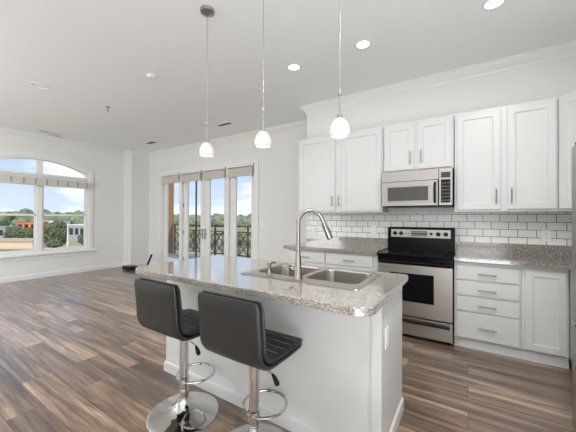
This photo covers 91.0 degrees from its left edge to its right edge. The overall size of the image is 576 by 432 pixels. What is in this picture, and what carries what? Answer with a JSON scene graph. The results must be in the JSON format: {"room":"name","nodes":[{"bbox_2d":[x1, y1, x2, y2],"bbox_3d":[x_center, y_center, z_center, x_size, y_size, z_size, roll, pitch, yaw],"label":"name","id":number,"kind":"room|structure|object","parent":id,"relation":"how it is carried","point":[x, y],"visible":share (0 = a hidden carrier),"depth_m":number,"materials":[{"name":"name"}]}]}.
{"room":"kitchen","nodes":[
{"label":"kitchen","id":0,"kind":"room"},
{"bbox_2d":[0,134,123,277],"bbox_3d":[-6.232,-0.217,4.876,0.150,3.075,7.840,0,0,32],"label":"wall","id":1,"kind":"structure","parent":0,"point":[107,169],"depth_m":7.04,"materials":[{"name":"white paint"}]},
{"bbox_2d":[0,152,95,262],"bbox_3d":[-5.381,-0.215,6.125,0.205,2.275,2.160,0,0,32],"label":"window","id":2,"kind":"structure","parent":1,"relation":"in","point":[37,252],"depth_m":6.18,"materials":[{"name":"white paint"}]},
{"bbox_2d":[0,174,92,189],"bbox_3d":[-5.308,-0.736,6.083,0.059,0.168,1.970,0,0,32],"label":"window shade","id":3,"kind":"object","parent":2,"relation":"attached to","point":[4,178],"visible":1,"depth_m":6.10,"materials":[{"name":"grey fabric"}]},
{"bbox_2d":[0,261,157,282],"bbox_3d":[-5.824,1.268,4.603,0.830,0.105,7.540,0,0,32],"label":"baseboard","id":4,"kind":"structure","parent":1,"relation":"attached to","point":[91,268],"depth_m":6.52,"materials":[{"name":"white paint"}]},
{"bbox_2d":[124,155,148,262],"bbox_3d":[-4.125,-0.188,7.714,0.360,3.075,0.490,0,0,32],"label":"wall","id":5,"kind":"structure","parent":0,"point":[136,168],"depth_m":7.56,"materials":[{"name":"white paint"}]},
{"bbox_2d":[168,253,199,258],"bbox_3d":[-2.110,1.475,8.106,8.940,0.170,2.059,0,0,32],"label":"floor","id":6,"kind":"structure","parent":0,"point":[172,255],"depth_m":9.77,"materials":[{"name":"grey concrete"}]},
{"bbox_2d":[168,183,173,252],"bbox_3d":[-4.417,-0.715,10.672,0.285,4.230,0.060,0,0,32],"label":"brick pier","id":7,"kind":"object","parent":6,"relation":"on","point":[171,185],"visible":0.43,"depth_m":10.61,"materials":[{"name":"brown"}]},
{"bbox_2d":[195,181,196,256],"bbox_3d":[-3.134,-0.718,9.666,0.062,4.230,0.064,0,0,32],"label":"pole","id":8,"kind":"object","parent":6,"relation":"on","point":[195,181],"visible":0.52,"depth_m":9.63,"materials":[{"name":"black paint"}]},
{"bbox_2d":[174,224,250,257],"bbox_3d":[-1.502,0.848,8.708,6.340,1.098,0.050,0,0,32],"label":"balcony railing","id":9,"kind":"object","parent":6,"relation":"on","point":[247,244],"visible":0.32,"depth_m":9.22,"materials":[{"name":"black metal"}]},
{"bbox_2d":[149,128,306,261],"bbox_3d":[-1.663,-0.187,6.528,5.790,3.075,0.150,0,0,32],"label":"wall","id":10,"kind":"structure","parent":0,"point":[279,163],"depth_m":5.62,"materials":[{"name":"white paint"}]},
{"bbox_2d":[164,175,179,262],"bbox_3d":[-2.988,0.134,7.364,0.705,2.395,0.045,0,0,32],"label":"window","id":11,"kind":"structure","parent":10,"relation":"in","point":[166,186],"depth_m":7.48,"materials":[{"name":"white paint"}]},
{"bbox_2d":[161,172,179,183],"bbox_3d":[-3.031,-0.971,7.284,0.736,0.261,0.048,0,0,32],"label":"woven shade","id":12,"kind":"object","parent":11,"relation":"attached to","point":[170,179],"visible":0.98,"depth_m":7.25,"materials":[{"name":"grey fabric"}]},
{"bbox_2d":[180,169,201,181],"bbox_3d":[-2.364,-0.972,6.860,0.756,0.261,0.048,0,0,32],"label":"woven shade","id":13,"kind":"object","parent":10,"relation":"attached to","point":[187,177],"visible":1,"depth_m":6.82,"materials":[{"name":"grey fabric"}]},
{"bbox_2d":[182,172,203,259],"bbox_3d":[-2.321,0.133,6.902,0.768,2.395,0.109,0,0,32],"label":"door","id":14,"kind":"structure","parent":10,"relation":"in","point":[186,184],"depth_m":7.03,"materials":[{"name":"white paint"}]},
{"bbox_2d":[158,158,258,262],"bbox_3d":[-1.987,0.083,6.706,3.360,2.535,0.152,0,0,32],"label":"door frame","id":15,"kind":"structure","parent":10,"relation":"attached to","point":[255,160],"depth_m":6.26,"materials":[{"name":"white paint"}]},
{"bbox_2d":[202,166,225,179],"bbox_3d":[-1.685,-0.972,6.428,0.746,0.261,0.048,0,0,32],"label":"woven shade","id":16,"kind":"object","parent":10,"relation":"attached to","point":[219,173],"visible":1,"depth_m":6.40,"materials":[{"name":"grey fabric"}]},
{"bbox_2d":[203,169,225,256],"bbox_3d":[-1.668,0.133,6.487,0.768,2.395,0.109,0,0,32],"label":"door","id":17,"kind":"structure","parent":10,"relation":"in","point":[207,183],"depth_m":6.63,"materials":[{"name":"white paint"}]},
{"bbox_2d":[230,166,253,258],"bbox_3d":[-0.967,0.132,6.079,0.705,2.395,0.045,0,0,32],"label":"window","id":18,"kind":"structure","parent":10,"relation":"in","point":[233,183],"depth_m":6.19,"materials":[{"name":"white paint"}]},
{"bbox_2d":[227,162,253,177],"bbox_3d":[-1.018,-0.973,6.004,0.746,0.261,0.048,0,0,32],"label":"woven shade","id":19,"kind":"object","parent":18,"relation":"attached to","point":[244,171],"visible":1,"depth_m":5.97,"materials":[{"name":"grey fabric"}]},
{"bbox_2d":[0,267,574,431],"bbox_3d":[-2.327,1.417,2.378,9.420,0.200,7.840,0,0,32],"label":"floor","id":20,"kind":"structure","parent":0,"point":[76,355],"depth_m":2.34,"materials":[{"name":"brown wood"}]},
{"bbox_2d":[122,265,137,270],"bbox_3d":[-3.951,1.295,7.055,0.340,0.100,0.252,0,0,32],"label":"equipment case","id":21,"kind":"object","parent":20,"relation":"on","point":[126,267],"visible":0.84,"depth_m":6.98,"materials":[{"name":"black plastic"}]},
{"bbox_2d":[134,277,217,431],"bbox_3d":[-0.697,0.860,1.897,0.453,0.920,0.470,0,0,32],"label":"bar stool","id":22,"kind":"object","parent":20,"relation":"on","point":[159,309],"visible":0.94,"depth_m":1.78,"materials":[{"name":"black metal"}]},
{"bbox_2d":[198,290,302,431],"bbox_3d":[-0.188,0.860,1.573,0.453,0.920,0.470,0,0,32],"label":"bar stool","id":23,"kind":"object","parent":20,"relation":"on","point":[231,327],"visible":1,"depth_m":1.42,"materials":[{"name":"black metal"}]},
{"bbox_2d":[198,292,301,370],"bbox_3d":[-0.197,0.581,1.558,0.414,0.355,0.428,0,0,32],"label":"cushion","id":24,"kind":"object","parent":23,"relation":"on","point":[231,327],"depth_m":1.38,"materials":[{"name":"black leather"}]},
{"bbox_2d":[164,280,403,431],"bbox_3d":[-0.127,0.883,2.193,1.828,0.884,0.612,0,0,32],"label":"kitchen island","id":25,"kind":"object","parent":20,"relation":"on","point":[342,377],"visible":0.42,"depth_m":1.69,"materials":[{"name":"white paint"}]},
{"bbox_2d":[135,255,407,316],"bbox_3d":[-0.195,0.418,2.058,1.852,0.040,0.900,0,0,32],"label":"island countertop","id":26,"kind":"structure","parent":25,"relation":"on","point":[219,272],"depth_m":1.66,"materials":[{"name":"stone"}]},
{"bbox_2d":[283,209,332,279],"bbox_3d":[0.127,0.172,1.791,0.320,0.439,0.120,0,0,4],"label":"faucet","id":27,"kind":"object","parent":26,"relation":"on","point":[297,269],"visible":1,"depth_m":1.76,"materials":[{"name":"silver metal"}]},
{"bbox_2d":[241,263,381,290],"bbox_3d":[0.155,0.485,1.935,0.835,0.183,0.530,0,0,32],"label":"sink","id":28,"kind":"object","parent":26,"relation":"in","point":[327,277],"visible":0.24,"depth_m":1.99,"materials":[{"name":"silver metal"}]},
{"bbox_2d":[266,262,275,275],"bbox_3d":[-0.115,0.347,1.888,0.044,0.088,0.072,0,0,32],"label":"soap dispenser","id":29,"kind":"object","parent":28,"relation":"on","point":[269,264],"visible":1,"depth_m":1.86,"materials":[{"name":"silver metal"}]},
{"bbox_2d":[385,325,388,349],"bbox_3d":[0.549,0.673,1.564,0.011,0.116,0.072,0,0,32],"label":"island outlet","id":30,"kind":"object","parent":25,"relation":"attached to","point":[387,327],"visible":1,"depth_m":1.55,"materials":[{"name":"white plastic"}]},
{"bbox_2d":[288,249,377,270],"bbox_3d":[0.665,0.899,3.881,1.258,0.882,0.615,0,0,32],"label":"base cabinet","id":31,"kind":"object","parent":20,"relation":"on","point":[368,262],"visible":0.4,"depth_m":3.59,"materials":[{"name":"white paint"}]},
{"bbox_2d":[283,235,387,254],"bbox_3d":[0.646,0.378,3.898,1.308,0.156,0.618,0,0,32],"label":"countertop","id":32,"kind":"structure","parent":31,"relation":"on","point":[358,245],"depth_m":3.91,"materials":[{"name":"stone"}]},
{"bbox_2d":[377,227,455,344],"bbox_3d":[1.497,0.739,3.297,0.766,1.200,0.687,0,0,32],"label":"range","id":33,"kind":"object","parent":20,"relation":"on","point":[426,255],"visible":0.9,"depth_m":3.05,"materials":[{"name":"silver metal"}]},
{"bbox_2d":[377,249,455,259],"bbox_3d":[1.513,0.435,3.322,0.766,0.021,0.633,0,0,32],"label":"cooktop","id":34,"kind":"object","parent":33,"relation":"in","point":[418,254],"depth_m":3.19,"materials":[{"name":"black glass"}]},
{"bbox_2d":[454,260,521,358],"bbox_3d":[2.076,0.898,2.984,0.538,0.882,0.615,0,0,32],"label":"base cabinet","id":35,"kind":"object","parent":20,"relation":"on","point":[487,296],"visible":0.94,"depth_m":2.75,"materials":[{"name":"white paint"}]},
{"bbox_2d":[521,266,568,368],"bbox_3d":[2.449,0.898,2.767,0.321,0.882,0.581,0,0,32],"label":"base cabinet","id":36,"kind":"object","parent":20,"relation":"on","point":[544,290],"visible":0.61,"depth_m":2.53,"materials":[{"name":"white paint"}]},
{"bbox_2d":[569,271,575,367],"bbox_3d":[2.563,0.894,2.107,0.568,0.882,1.560,0,0,32],"label":"base cabinet","id":37,"kind":"object","parent":20,"relation":"on","point":[571,323],"visible":0.02,"depth_m":2.44,"materials":[{"name":"white paint"}]},
{"bbox_2d":[454,241,571,271],"bbox_3d":[2.201,0.373,2.344,1.435,0.156,1.573,0,0,32],"label":"countertop","id":38,"kind":"structure","parent":37,"relation":"on","point":[550,256],"depth_m":2.91,"materials":[{"name":"stone"}]},
{"bbox_2d":[571,142,575,431],"bbox_3d":[1.754,0.442,1.120,0.841,1.765,0.896,0,0,32],"label":"refrigerator","id":39,"kind":"object","parent":20,"relation":"on","point":[573,150],"visible":1,"depth_m":1.65,"materials":[{"name":"silver metal"}]},
{"bbox_2d":[0,0,575,152],"bbox_3d":[-2.314,-1.832,2.401,9.420,0.150,7.840,0,0,32],"label":"ceiling","id":40,"kind":"structure","parent":0,"point":[93,55],"depth_m":3.03,"materials":[{"name":"white paint"}]},
{"bbox_2d":[30,82,50,88],"bbox_3d":[-3.314,-1.747,3.796,0.214,0.008,0.214,0,0,32],"label":"ceiling speaker","id":41,"kind":"object","parent":40,"relation":"attached to","point":[35,84],"visible":1,"depth_m":3.79,"materials":[{"name":"white paint"}]},
{"bbox_2d":[33,83,48,88],"bbox_3d":[-3.314,-1.749,3.796,0.165,0.004,0.165,0,0,27],"label":"grille","id":42,"kind":"object","parent":41,"relation":"attached to","point":[39,85],"depth_m":3.79,"materials":[{"name":"white metal"}]},
{"bbox_2d":[37,130,61,135],"bbox_3d":[-4.970,-1.738,5.902,0.100,0.008,0.400,0,0,32],"label":"ceiling vent","id":43,"kind":"object","parent":40,"relation":"in","point":[37,130],"visible":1,"depth_m":5.88,"materials":[{"name":"grey metal"}]},
{"bbox_2d":[146,73,157,79],"bbox_3d":[-1.696,-1.730,3.529,0.132,0.034,0.132,0,0,32],"label":"smoke detector","id":44,"kind":"object","parent":40,"relation":"attached to","point":[151,76],"visible":1,"depth_m":3.50,"materials":[{"name":"white plastic"}]},
{"bbox_2d":[199,5,214,156],"bbox_3d":[-0.688,-1.131,2.404,0.125,1.241,0.125,0,0,32],"label":"pendant light","id":45,"kind":"object","parent":40,"relation":"hanging from","point":[206,149],"visible":1,"depth_m":2.38,"materials":[{"name":"white glass"}]},
{"bbox_2d":[217,122,233,126],"bbox_3d":[-1.190,-1.728,5.324,0.340,0.008,0.120,0,0,32],"label":"ceiling vent","id":46,"kind":"object","parent":40,"relation":"in","point":[225,123],"visible":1,"depth_m":5.33,"materials":[{"name":"grey metal"}]},
{"bbox_2d":[254,0,270,147],"bbox_3d":[-0.182,-1.131,2.082,0.125,1.241,0.125,0,0,32],"label":"pendant light","id":47,"kind":"object","parent":40,"relation":"hanging from","point":[262,139],"visible":1,"depth_m":2.06,"materials":[{"name":"white glass"}]},
{"bbox_2d":[286,63,301,70],"bbox_3d":[0.071,-1.738,3.308,0.180,0.006,0.180,0,0,32],"label":"recessed light","id":48,"kind":"object","parent":40,"relation":"in","point":[292,66],"visible":1,"depth_m":3.31,"materials":[{"name":"white paint"}]},
{"bbox_2d":[329,26,349,138],"bbox_3d":[0.323,-1.116,1.761,0.125,1.241,0.125,0,0,32],"label":"pendant light","id":49,"kind":"object","parent":40,"relation":"hanging from","point":[339,128],"visible":1,"depth_m":1.73,"materials":[{"name":"white glass"}]},
{"bbox_2d":[354,39,371,49],"bbox_3d":[0.762,-1.739,2.869,0.180,0.006,0.180,0,0,32],"label":"recessed light","id":50,"kind":"object","parent":40,"relation":"in","point":[361,44],"visible":1,"depth_m":2.87,"materials":[{"name":"white"}]},
{"bbox_2d":[481,0,506,10],"bbox_3d":[1.684,-1.739,2.312,0.180,0.006,0.180,0,0,32],"label":"recessed light","id":51,"kind":"object","parent":40,"relation":"in","point":[488,5],"visible":1,"depth_m":2.33,"materials":[{"name":"white plastic"}]},
{"bbox_2d":[307,56,575,245],"bbox_3d":[1.987,-0.193,3.769,3.630,3.075,0.590,0,0,32],"label":"wall","id":52,"kind":"structure","parent":0,"point":[556,78],"depth_m":3.41,"materials":[{"name":"white paint"}]},
{"bbox_2d":[0,40,575,157],"bbox_3d":[-2.314,-1.698,2.401,9.120,0.118,7.540,0,0,32],"label":"crown molding","id":53,"kind":"structure","parent":52,"relation":"attached to","point":[568,49],"depth_m":3.86,"materials":[{"name":"white paint"}]},
{"bbox_2d":[299,126,388,212],"bbox_3d":[0.745,-0.586,3.992,1.225,1.085,0.366,0,0,32],"label":"upper cabinet","id":54,"kind":"object","parent":52,"relation":"attached to","point":[342,175],"visible":0.9,"depth_m":3.81,"materials":[{"name":"white paint"}]},
{"bbox_2d":[384,114,454,172],"bbox_3d":[1.590,-0.828,3.458,0.761,0.602,0.366,0,0,32],"label":"upper cabinet","id":55,"kind":"object","parent":52,"relation":"attached to","point":[425,144],"visible":0.91,"depth_m":3.31,"materials":[{"name":"white paint"}]},
{"bbox_2d":[382,168,453,207],"bbox_3d":[1.558,-0.315,3.405,0.752,0.420,0.462,0,0,32],"label":"microwave","id":56,"kind":"object","parent":55,"relation":"attached to","point":[431,188],"visible":1,"depth_m":3.24,"materials":[{"name":"silver plastic"}]},
{"bbox_2d":[307,212,571,251],"bbox_3d":[1.765,0.350,3.550,3.466,0.784,0.008,0,0,32],"label":"tile backsplash","id":57,"kind":"structure","parent":52,"relation":"attached to","point":[491,227],"depth_m":3.31,"materials":[{"name":"white tile"}]},
{"bbox_2d":[371,225,375,232],"bbox_3d":[1.183,0.182,3.911,0.072,0.116,0.010,0,0,32],"label":"wall outlet","id":58,"kind":"object","parent":57,"relation":"attached to","point":[373,227],"visible":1,"depth_m":3.91,"materials":[{"name":"white plastic"}]},
{"bbox_2d":[542,230,550,240],"bbox_3d":[2.693,0.206,2.950,0.072,0.116,0.010,0,0,32],"label":"wall outlet","id":59,"kind":"object","parent":57,"relation":"attached to","point":[546,234],"visible":1,"depth_m":2.95,"materials":[{"name":"white plastic"}]},
{"bbox_2d":[455,97,557,211],"bbox_3d":[2.274,-0.587,3.020,0.846,1.085,0.366,0,0,32],"label":"upper cabinet","id":60,"kind":"object","parent":52,"relation":"attached to","point":[506,157],"visible":1,"depth_m":2.87,"materials":[{"name":"white paint"}]},
{"bbox_2d":[553,91,575,211],"bbox_3d":[2.822,-0.589,2.536,0.592,1.085,0.596,0,0,32],"label":"upper cabinet","id":61,"kind":"object","parent":52,"relation":"attached to","point":[566,103],"visible":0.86,"depth_m":2.61,"materials":[{"name":"white paint"}]},
{"label":"outside","id":62,"kind":"structure","parent":0,"visible":0},
{"bbox_2d":[0,225,250,257],"bbox_3d":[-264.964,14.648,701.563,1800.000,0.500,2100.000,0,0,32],"label":"ground","id":63,"kind":"structure","parent":62,"point":[72,243],"depth_m":103.20,"materials":[{"name":"green plant"}]},
{"bbox_2d":[3,229,12,237],"bbox_3d":[-120.320,8.174,121.944,3.648,5.135,3.753,0,0,32],"label":"tree","id":64,"kind":"object","parent":63,"relation":"on","point":[8,232],"visible":0.78,"depth_m":121.07,"materials":[{"name":"green plant"}]},
{"bbox_2d":[0,226,22,237],"bbox_3d":[-135.882,7.784,131.943,16.662,5.918,8.600,0,0,0],"label":"shed","id":65,"kind":"object","parent":63,"relation":"on","point":[2,228],"visible":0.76,"depth_m":128.33,"materials":[{"name":"grey"}]},
{"bbox_2d":[11,227,24,237],"bbox_3d":[-111.884,7.683,117.805,4.913,6.127,4.868,0,0,32],"label":"tree","id":66,"kind":"object","parent":63,"relation":"on","point":[19,232],"visible":0.89,"depth_m":116.70,"materials":[{"name":"green plant"}]},
{"bbox_2d":[0,238,46,248],"bbox_3d":[-98.086,9.271,96.932,30.844,2.727,10.600,0,0,0],"label":"building","id":67,"kind":"structure","parent":63,"relation":"on","point":[5,243],"depth_m":91.92,"materials":[{"name":"beige paint"}]},
{"bbox_2d":[24,227,33,237],"bbox_3d":[-101.640,7.612,112.003,4.668,6.261,4.306,0,0,32],"label":"tree","id":68,"kind":"object","parent":63,"relation":"on","point":[29,232],"visible":0.73,"depth_m":110.77,"materials":[{"name":"green plant"}]},
{"bbox_2d":[17,221,48,228],"bbox_3d":[-175.658,7.414,194.946,13.361,7.267,10.600,0,0,0],"label":"building","id":69,"kind":"structure","parent":63,"relation":"on","point":[25,224],"depth_m":189.96,"materials":[{"name":"orange brick"}]},
{"bbox_2d":[43,219,69,247],"bbox_3d":[-68.926,5.809,83.761,7.327,9.713,7.443,0,0,32],"label":"tree","id":70,"kind":"object","parent":63,"relation":"on","point":[55,232],"visible":0.93,"depth_m":82.02,"materials":[{"name":"green plant"}]},
{"bbox_2d":[43,220,70,223],"bbox_3d":[-202.788,7.511,246.946,15.870,7.620,14.600,0,0,0],"label":"warehouse","id":71,"kind":"structure","parent":63,"relation":"on","point":[50,221],"depth_m":246.60,"materials":[{"name":"white paint"}]},
{"bbox_2d":[69,224,83,239],"bbox_3d":[-95.841,7.433,135.947,10.250,6.991,12.600,0,0,0],"label":"building","id":72,"kind":"structure","parent":63,"relation":"on","point":[75,230],"depth_m":129.92,"materials":[{"name":"grey"}]},
{"bbox_2d":[77,234,82,245],"bbox_3d":[-60.872,7.754,83.893,2.672,5.875,2.545,0,0,32],"label":"tree","id":73,"kind":"object","parent":63,"relation":"on","point":[80,237],"visible":0.46,"depth_m":83.13,"materials":[{"name":"green plant"}]},
{"bbox_2d":[0,208,250,227],"bbox_3d":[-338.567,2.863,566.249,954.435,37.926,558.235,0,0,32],"label":"treeline","id":74,"kind":"object","parent":63,"relation":"on","point":[216,219],"visible":0.32,"depth_m":383.67,"materials":[{"name":"green plant"}]},
{"bbox_2d":[189,228,192,241],"bbox_3d":[-37.987,7.771,109.938,4.758,6.412,4.686,0,0,32],"label":"tree","id":75,"kind":"object","parent":63,"relation":"on","point":[190,232],"visible":0.29,"depth_m":108.56,"materials":[{"name":"green plant"}]},
{"bbox_2d":[211,232,218,247],"bbox_3d":[-25.297,7.887,94.889,4.734,6.059,4.491,0,0,32],"label":"tree","id":76,"kind":"object","parent":63,"relation":"on","point":[212,241],"visible":0.32,"depth_m":93.76,"materials":[{"name":"green plant"}]},
{"bbox_2d":[237,229,246,245],"bbox_3d":[-17.456,8.002,105.089,4.714,6.041,4.993,0,0,32],"label":"tree","id":77,"kind":"object","parent":63,"relation":"on","point":[242,230],"visible":0.55,"depth_m":103.90,"materials":[{"name":"green plant"}]},
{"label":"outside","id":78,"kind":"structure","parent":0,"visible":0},
{"bbox_3d":[-86.925,10.514,77.242,105.087,0.020,50.977,0,0,32],"label":"road","id":79,"kind":"object","parent":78,"visible":0},
{"bbox_2d":[67,224,68,246],"bbox_3d":[-60.683,6.424,77.953,1.000,8.436,0.440,0,0,32],"label":"utility pole","id":80,"kind":"object","parent":79,"relation":"on","point":[67,224],"visible":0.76,"depth_m":77.86,"materials":[{"name":"white paint"}]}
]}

